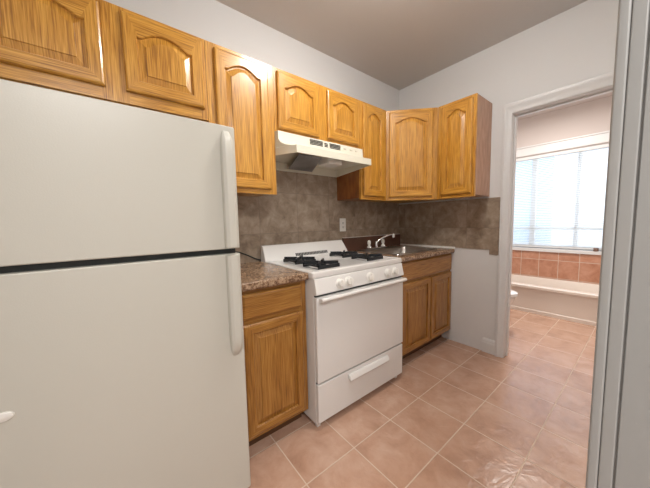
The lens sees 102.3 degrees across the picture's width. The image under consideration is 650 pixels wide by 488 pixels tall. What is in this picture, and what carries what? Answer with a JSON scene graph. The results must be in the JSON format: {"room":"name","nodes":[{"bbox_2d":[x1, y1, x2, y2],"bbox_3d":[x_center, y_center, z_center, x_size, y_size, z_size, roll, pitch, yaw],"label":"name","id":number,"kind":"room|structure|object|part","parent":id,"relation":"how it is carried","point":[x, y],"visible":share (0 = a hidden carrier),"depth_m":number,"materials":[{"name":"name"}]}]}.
{"room":"kitchen","nodes":[
{"label":"kitchen","id":0,"kind":"room"},
{"bbox_2d":[104,0,398,110],"bbox_3d":[-0.330,-0.286,2.126,3.140,2.614,0.120,-5,6,-38],"label":"wall","id":1,"kind":"structure","parent":0,"point":[213,21],"depth_m":1.87,"materials":[{"name":"white paint"}]},
{"bbox_2d":[0,0,208,121],"bbox_3d":[-1.036,-0.841,1.231,0.830,0.408,0.316,-5,6,-38],"label":"upper cabinet","id":2,"kind":"object","parent":1,"relation":"attached to","point":[97,49],"visible":0.98,"depth_m":1.12,"materials":[{"name":"brown wood"}]},
{"bbox_3d":[-1.087,-0.834,0.999,0.260,0.233,0.018,-5,6,-38],"label":"raised panel","id":3,"kind":"part","parent":2,"relation":"part of","materials":[{"name":"brown wood"}]},
{"bbox_3d":[-1.087,-0.834,0.999,0.362,0.335,0.019,-5,6,-38],"label":"door","id":4,"kind":"part","parent":2,"relation":"part of","materials":[{"name":"brown wood"}]},
{"bbox_3d":[-0.761,-0.863,1.258,0.330,0.333,0.019,-5,6,-38],"label":"door","id":5,"kind":"part","parent":2,"relation":"part of","materials":[{"name":"brown wood"}]},
{"bbox_3d":[-0.761,-0.863,1.258,0.228,0.231,0.018,-5,6,-38],"label":"raised panel","id":6,"kind":"part","parent":2,"relation":"part of","materials":[{"name":"brown wood"}]},
{"bbox_2d":[204,40,276,196],"bbox_3d":[-0.554,-0.697,1.626,0.390,0.779,0.316,-5,6,-38],"label":"upper cabinet","id":7,"kind":"object","parent":1,"relation":"attached to","point":[239,86],"visible":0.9,"depth_m":1.51,"materials":[{"name":"brown wood"}]},
{"bbox_3d":[-0.461,-0.691,1.510,0.208,0.623,0.018,-5,6,-38],"label":"raised panel","id":8,"kind":"part","parent":7,"relation":"part of","materials":[{"name":"brown wood"}]},
{"bbox_2d":[272,66,359,148],"bbox_3d":[-0.104,-0.933,1.971,0.769,0.385,0.316,-5,6,-38],"label":"upper cabinet","id":9,"kind":"object","parent":1,"relation":"attached to","point":[303,107],"visible":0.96,"depth_m":1.80,"materials":[{"name":"brown wood"}]},
{"bbox_3d":[-0.169,-0.909,1.729,0.323,0.345,0.019,-5,6,-38],"label":"door","id":10,"kind":"part","parent":9,"relation":"part of","materials":[{"name":"brown wood"}]},
{"bbox_3d":[-0.169,-0.909,1.729,0.221,0.243,0.018,-5,6,-38],"label":"raised panel","id":11,"kind":"part","parent":9,"relation":"part of","materials":[{"name":"brown wood"}]},
{"bbox_3d":[0.141,-0.941,1.976,0.318,0.335,0.019,-5,6,-38],"label":"door","id":12,"kind":"part","parent":9,"relation":"part of","materials":[{"name":"brown wood"}]},
{"bbox_3d":[0.141,-0.941,1.976,0.216,0.233,0.018,-5,6,-38],"label":"raised panel","id":13,"kind":"part","parent":9,"relation":"part of","materials":[{"name":"brown wood"}]},
{"bbox_2d":[235,170,398,262],"bbox_3d":[-0.304,-0.274,2.065,2.922,0.800,0.008,-5,6,-38],"label":"backsplash","id":14,"kind":"structure","parent":1,"relation":"attached to","point":[305,207],"depth_m":2.16,"materials":[{"name":"tile"}]},
{"bbox_2d":[275,130,370,176],"bbox_3d":[-0.059,-0.650,1.946,0.766,0.174,0.440,-5,6,-38],"label":"range hood","id":15,"kind":"object","parent":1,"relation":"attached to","point":[295,153],"visible":0.96,"depth_m":1.86,"materials":[{"name":"white metal"}]},
{"bbox_2d":[340,218,345,231],"bbox_3d":[0.166,-0.178,2.437,0.074,0.121,0.009,-5,6,-38],"label":"wall outlet","id":16,"kind":"object","parent":1,"relation":"attached to","point":[342,220],"visible":1,"depth_m":2.44,"materials":[{"name":"white plastic"}]},
{"bbox_2d":[337,101,385,201],"bbox_3d":[0.328,-0.774,2.328,0.324,0.779,0.316,-5,6,-38],"label":"upper cabinet","id":17,"kind":"object","parent":1,"relation":"attached to","point":[368,183],"visible":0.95,"depth_m":2.20,"materials":[{"name":"brown wood"}]},
{"bbox_3d":[0.408,-0.767,2.228,0.324,0.779,0.019,-5,6,-38],"label":"frame","id":18,"kind":"part","parent":17,"relation":"part of","materials":[{"name":"brown wood"}]},
{"bbox_3d":[0.414,-0.768,2.206,0.263,0.728,0.019,-5,6,-38],"label":"door","id":19,"kind":"part","parent":17,"relation":"part of","materials":[{"name":"brown wood"}]},
{"bbox_3d":[0.414,-0.768,2.206,0.161,0.626,0.018,-5,6,-38],"label":"raised panel","id":20,"kind":"part","parent":17,"relation":"part of","materials":[{"name":"brown wood"}]},
{"bbox_2d":[345,234,454,248],"bbox_3d":[0.702,-0.007,2.475,0.876,0.130,0.636,-5,6,-38],"label":"trim","id":21,"kind":"structure","parent":1,"relation":"attached to","point":[387,234],"depth_m":2.69,"materials":[{"name":"white"}]},
{"bbox_2d":[363,107,447,202],"bbox_3d":[0.782,-0.798,2.506,0.603,0.779,0.603,-5,6,-38],"label":"upper cabinet","id":22,"kind":"object","parent":1,"relation":"attached to","point":[411,134],"visible":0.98,"depth_m":2.29,"materials":[{"name":"brown wood"}]},
{"bbox_3d":[0.750,-0.781,2.290,0.269,0.625,0.018,-1,5,6],"label":"raised panel","id":23,"kind":"part","parent":22,"relation":"part of","materials":[{"name":"brown wood"}]},
{"bbox_3d":[0.750,-0.781,2.290,0.371,0.727,0.019,-1,5,6],"label":"door","id":24,"kind":"part","parent":22,"relation":"part of","materials":[{"name":"brown wood"}]},
{"bbox_3d":[0.760,-0.781,2.308,0.431,0.779,0.016,-1,5,6],"label":"frame","id":25,"kind":"part","parent":22,"relation":"part of","materials":[{"name":"brown wood"}]},
{"bbox_2d":[216,0,611,119],"bbox_3d":[1.103,-1.670,1.928,5.320,0.120,2.070,-5,6,-38],"label":"ceiling","id":26,"kind":"structure","parent":0,"point":[399,44],"depth_m":1.93,"materials":[{"name":"grey paint"}]},
{"bbox_2d":[248,309,595,487],"bbox_3d":[1.212,1.138,1.148,6.500,0.120,3.720,-5,6,-38],"label":"floor","id":27,"kind":"structure","parent":0,"point":[456,414],"depth_m":1.51,"materials":[{"name":"tile"}]},
{"bbox_2d":[0,79,250,487],"bbox_3d":[-0.850,0.331,1.125,0.771,1.574,0.734,-5,6,-38],"label":"refrigerator","id":28,"kind":"object","parent":27,"relation":"on","point":[122,353],"visible":1,"depth_m":0.83,"materials":[{"name":"white metal"}]},
{"bbox_3d":[-0.671,-0.198,0.842,0.771,0.480,0.059,-5,6,-38],"label":"freezer door","id":29,"kind":"part","parent":28,"relation":"part of","materials":[{"name":"white metal"}]},
{"bbox_3d":[-0.655,0.583,0.908,0.771,1.047,0.059,-5,6,-38],"label":"fridge door","id":30,"kind":"part","parent":28,"relation":"part of","materials":[{"name":"white metal"}]},
{"bbox_3d":[-0.372,-0.212,1.024,0.052,0.453,0.036,-5,6,-38],"label":"handle","id":31,"kind":"part","parent":28,"relation":"part of","materials":[{"name":"white plastic"}]},
{"bbox_3d":[-0.363,0.253,1.063,0.052,0.420,0.036,-5,6,-38],"label":"handle","id":32,"kind":"part","parent":28,"relation":"part of","materials":[{"name":"white plastic"}]},
{"bbox_2d":[242,280,307,446],"bbox_3d":[-0.448,0.633,1.612,0.423,0.874,0.612,-5,6,-38],"label":"base cabinet","id":33,"kind":"object","parent":27,"relation":"on","point":[274,317],"visible":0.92,"depth_m":1.37,"materials":[{"name":"brown wood"}]},
{"bbox_3d":[-0.265,0.297,1.356,0.337,0.125,0.019,-5,6,-38],"label":"drawer","id":34,"kind":"part","parent":33,"relation":"part of","materials":[{"name":"brown wood"}]},
{"bbox_2d":[240,261,307,291],"bbox_3d":[-0.450,0.178,1.568,0.412,0.040,0.632,-5,6,-38],"label":"countertop","id":35,"kind":"structure","parent":33,"relation":"on","point":[254,275],"depth_m":1.42,"materials":[{"name":"stone"}]},
{"bbox_2d":[235,251,260,260],"bbox_3d":[-0.612,0.070,1.823,0.358,0.133,0.022,-5,6,-40],"label":"power cord","id":36,"kind":"object","parent":35,"relation":"on","point":[235,251],"visible":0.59,"depth_m":1.88,"materials":[{"name":"grey plastic"}]},
{"bbox_3d":[-0.255,0.676,1.390,0.251,0.490,0.018,-5,6,-38],"label":"raised panel","id":37,"kind":"part","parent":33,"relation":"part of","materials":[{"name":"brown wood"}]},
{"bbox_2d":[261,240,406,426],"bbox_3d":[0.071,0.517,1.937,0.813,1.030,0.700,-5,6,-38],"label":"gas stove","id":38,"kind":"object","parent":27,"relation":"on","point":[354,300],"visible":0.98,"depth_m":1.65,"materials":[{"name":"white metal"}]},
{"bbox_2d":[265,253,401,278],"bbox_3d":[0.048,0.129,1.924,0.812,0.035,0.650,-5,6,-38],"label":"cooktop","id":39,"kind":"object","parent":38,"relation":"in","point":[347,265],"depth_m":1.74,"materials":[{"name":"white metal"}]},
{"bbox_3d":[0.095,0.229,1.518,0.062,0.061,0.039,-5,6,-38],"label":"knob","id":40,"kind":"part","parent":38,"relation":"part of","materials":[{"name":"white plastic"}]},
{"bbox_3d":[0.149,0.224,1.561,0.062,0.061,0.039,-5,6,-38],"label":"knob","id":41,"kind":"part","parent":38,"relation":"part of","materials":[{"name":"white plastic"}]},
{"bbox_3d":[0.260,0.515,1.700,0.792,0.493,0.024,-5,6,-38],"label":"oven door","id":42,"kind":"part","parent":38,"relation":"part of","materials":[{"name":"white metal"}]},
{"bbox_3d":[0.254,0.212,1.675,0.796,0.094,0.032,-5,6,-38],"label":"control panel","id":43,"kind":"part","parent":38,"relation":"part of","materials":[{"name":"white metal"}]},
{"bbox_3d":[0.266,0.884,1.733,0.792,0.228,0.025,-5,6,-38],"label":"broiler drawer","id":44,"kind":"part","parent":38,"relation":"part of","materials":[{"name":"white ceramic"}]},
{"bbox_3d":[0.280,0.283,1.662,0.776,0.026,0.036,-5,6,-38],"label":"oven handle","id":45,"kind":"part","parent":38,"relation":"part of","materials":[{"name":"white metal"}]},
{"bbox_3d":[0.298,0.811,1.722,0.374,0.038,0.025,-5,6,-38],"label":"drawer handle","id":46,"kind":"part","parent":38,"relation":"part of","materials":[{"name":"white ceramic"}]},
{"bbox_3d":[0.295,0.211,1.677,0.062,0.061,0.039,-5,6,-38],"label":"knob","id":47,"kind":"part","parent":38,"relation":"part of","materials":[{"name":"white plastic"}]},
{"bbox_3d":[0.437,0.199,1.790,0.062,0.061,0.039,-5,6,-38],"label":"knob","id":48,"kind":"part","parent":38,"relation":"part of","materials":[{"name":"white plastic"}]},
{"bbox_3d":[0.499,0.194,1.840,0.062,0.061,0.039,-5,6,-38],"label":"knob","id":49,"kind":"part","parent":38,"relation":"part of","materials":[{"name":"white plastic"}]},
{"bbox_2d":[401,253,451,358],"bbox_3d":[0.708,0.533,2.532,0.884,0.874,0.612,-5,6,-38],"label":"base cabinet","id":50,"kind":"object","parent":27,"relation":"on","point":[427,287],"visible":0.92,"depth_m":2.27,"materials":[{"name":"brown wood"}]},
{"bbox_2d":[342,234,454,261],"bbox_3d":[0.701,0.015,2.479,0.876,0.166,0.632,-5,6,-38],"label":"countertop","id":51,"kind":"structure","parent":50,"relation":"on","point":[355,243],"depth_m":2.51,"materials":[{"name":"stone"}]},
{"bbox_2d":[366,233,394,248],"bbox_3d":[0.544,-0.031,2.628,0.314,0.146,0.108,-3,5,-23],"label":"faucet","id":52,"kind":"object","parent":51,"relation":"on","point":[392,234],"visible":0.98,"depth_m":2.61,"materials":[{"name":"silver metal"}]},
{"bbox_3d":[0.598,-0.041,2.631,0.209,0.130,0.032,-2,5,-12],"label":"spout","id":53,"kind":"part","parent":52,"relation":"part of","materials":[{"name":"silver metal"}]},
{"bbox_2d":[357,246,436,254],"bbox_3d":[0.688,0.134,2.495,0.640,0.166,0.490,-5,6,-38],"label":"sink","id":54,"kind":"object","parent":51,"relation":"in","point":[391,250],"visible":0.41,"depth_m":2.62,"materials":[{"name":"silver metal"}]},
{"bbox_3d":[0.769,0.595,2.205,0.333,0.486,0.018,-5,6,-38],"label":"raised panel","id":55,"kind":"part","parent":50,"relation":"part of","materials":[{"name":"brown wood"}]},
{"bbox_3d":[0.769,0.595,2.205,0.425,0.578,0.019,-5,6,-38],"label":"door","id":56,"kind":"part","parent":50,"relation":"part of","materials":[{"name":"brown wood"}]},
{"bbox_3d":[0.909,0.198,2.290,0.803,0.150,0.019,-5,6,-38],"label":"drawer","id":57,"kind":"part","parent":50,"relation":"part of","materials":[{"name":"brown wood"}]},
{"bbox_3d":[1.088,0.567,2.459,0.364,0.578,0.019,-5,6,-38],"label":"door","id":58,"kind":"part","parent":50,"relation":"part of","materials":[{"name":"brown wood"}]},
{"bbox_3d":[1.088,0.567,2.458,0.272,0.486,0.018,-5,6,-38],"label":"raised panel","id":59,"kind":"part","parent":50,"relation":"part of","materials":[{"name":"brown wood"}]},
{"bbox_2d":[510,290,517,304],"bbox_3d":[1.746,0.523,2.988,0.428,0.775,0.766,-5,6,-38],"label":"toilet","id":60,"kind":"object","parent":27,"relation":"on","point":[514,294],"visible":0.07,"depth_m":2.68,"materials":[{"name":"white ceramic"}]},
{"bbox_3d":[1.795,0.506,2.882,0.376,0.040,0.541,-5,6,-38],"label":"seat lid","id":61,"kind":"part","parent":60,"relation":"part of","materials":[{"name":"white"}]},
{"bbox_2d":[510,274,598,325],"bbox_3d":[2.909,0.680,3.394,0.678,0.348,1.600,-5,6,-38],"label":"bathtub","id":62,"kind":"object","parent":27,"relation":"on","point":[573,301],"visible":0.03,"depth_m":3.19,"materials":[{"name":"beige ceramic"}]},
{"bbox_2d":[511,274,598,293],"bbox_3d":[2.935,0.678,3.415,0.610,0.348,1.600,-5,6,-38],"label":"basin","id":63,"kind":"object","parent":62,"relation":"in","point":[589,288],"depth_m":3.51,"materials":[{"name":"beige ceramic"}]},
{"bbox_2d":[399,0,618,349],"bbox_3d":[1.478,-0.335,2.278,0.120,2.614,1.895,-5,6,-38],"label":"wall","id":64,"kind":"structure","parent":0,"point":[577,44],"depth_m":2.16,"materials":[{"name":"white paint"}]},
{"bbox_2d":[399,197,499,254],"bbox_3d":[1.155,-0.176,2.600,0.008,0.488,1.006,-5,6,-38],"label":"backsplash","id":65,"kind":"structure","parent":64,"relation":"attached to","point":[469,223],"depth_m":2.50,"materials":[{"name":"tile"}]},
{"bbox_2d":[437,93,491,198],"bbox_3d":[1.184,-0.784,2.240,0.324,0.779,0.309,-5,6,-38],"label":"upper cabinet","id":66,"kind":"object","parent":64,"relation":"attached to","point":[464,124],"visible":1,"depth_m":2.12,"materials":[{"name":"brown wood"}]},
{"bbox_3d":[1.068,-0.774,2.140,0.018,0.623,0.148,-5,6,-38],"label":"raised panel","id":67,"kind":"part","parent":66,"relation":"part of","materials":[{"name":"brown wood"}]},
{"bbox_3d":[1.068,-0.774,2.141,0.019,0.725,0.250,-5,6,-38],"label":"door","id":68,"kind":"part","parent":66,"relation":"part of","materials":[{"name":"brown wood"}]},
{"bbox_2d":[482,337,494,354],"bbox_3d":[1.459,0.910,2.331,0.014,0.126,0.111,-5,6,-38],"label":"baseboard","id":69,"kind":"structure","parent":64,"relation":"attached to","point":[488,345],"depth_m":2.33,"materials":[{"name":"white paint"}]},
{"bbox_2d":[495,71,613,357],"bbox_3d":[1.780,-0.052,1.911,0.148,2.100,0.846,-5,6,-38],"label":"door frame","id":70,"kind":"structure","parent":64,"relation":"in","point":[602,84],"depth_m":2.13,"materials":[{"name":"white paint"}]},
{"bbox_2d":[516,96,611,158],"bbox_3d":[3.206,-0.476,3.553,0.120,2.614,1.610,-5,6,-38],"label":"wall","id":71,"kind":"structure","parent":0,"point":[594,116],"depth_m":3.41,"materials":[{"name":"grey paint"}]},
{"bbox_2d":[512,250,600,283],"bbox_3d":[3.172,0.324,3.580,0.008,0.416,1.610,-5,6,-38],"label":"wall tile","id":72,"kind":"structure","parent":71,"relation":"attached to","point":[585,268],"depth_m":3.57,"materials":[{"name":"tile"}]},
{"bbox_2d":[512,246,601,254],"bbox_3d":[3.157,0.087,3.636,0.130,0.044,1.300,-5,6,-38],"label":"trim","id":73,"kind":"structure","parent":71,"relation":"attached to","point":[591,252],"depth_m":3.54,"materials":[{"name":"white paint"}]},
{"bbox_2d":[513,130,609,250],"bbox_3d":[3.146,-0.657,3.576,0.140,1.447,1.360,-5,6,-38],"label":"window","id":74,"kind":"structure","parent":71,"relation":"in","point":[600,137],"depth_m":3.46,"materials":[{"name":"white paint"}]},
{"bbox_2d":[513,143,608,249],"bbox_3d":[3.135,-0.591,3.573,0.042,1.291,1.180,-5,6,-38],"label":"window blind","id":75,"kind":"object","parent":74,"relation":"attached to","point":[597,229],"visible":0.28,"depth_m":3.51,"materials":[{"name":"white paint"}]},
{"bbox_3d":[3.147,0.043,3.625,0.024,0.020,1.176,-5,6,-38],"label":"rail","id":76,"kind":"part","parent":75,"relation":"part of","materials":[{"name":"white paint"}]},
{"bbox_3d":[3.123,-1.213,3.520,0.042,0.041,1.180,-5,6,-38],"label":"head rail","id":77,"kind":"part","parent":75,"relation":"part of","materials":[{"name":"white paint"}]},
{"bbox_3d":[3.103,-0.654,3.542,0.030,1.447,1.360,-5,6,-38],"label":"frame","id":78,"kind":"part","parent":74,"relation":"part of","materials":[{"name":"white paint"}]},
{"bbox_3d":[1.237,-0.218,0.941,1.935,2.614,0.100,-5,6,-38],"label":"wall","id":79,"kind":"structure","parent":0,"visible":0},
{"bbox_2d":[585,0,649,487],"bbox_3d":[0.497,-0.153,0.362,0.098,2.612,0.135,-5,6,-38],"label":"door frame","id":80,"kind":"structure","parent":79,"relation":"in","point":[618,456],"depth_m":0.38,"materials":[{"name":"grey paint"}]},
{"label":"outside","id":81,"kind":"structure","parent":0,"visible":0},
{"bbox_2d":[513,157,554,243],"bbox_3d":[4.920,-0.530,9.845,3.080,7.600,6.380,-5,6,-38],"label":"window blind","id":82,"kind":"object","parent":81,"point":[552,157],"visible":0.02,"depth_m":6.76,"materials":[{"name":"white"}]}
]}

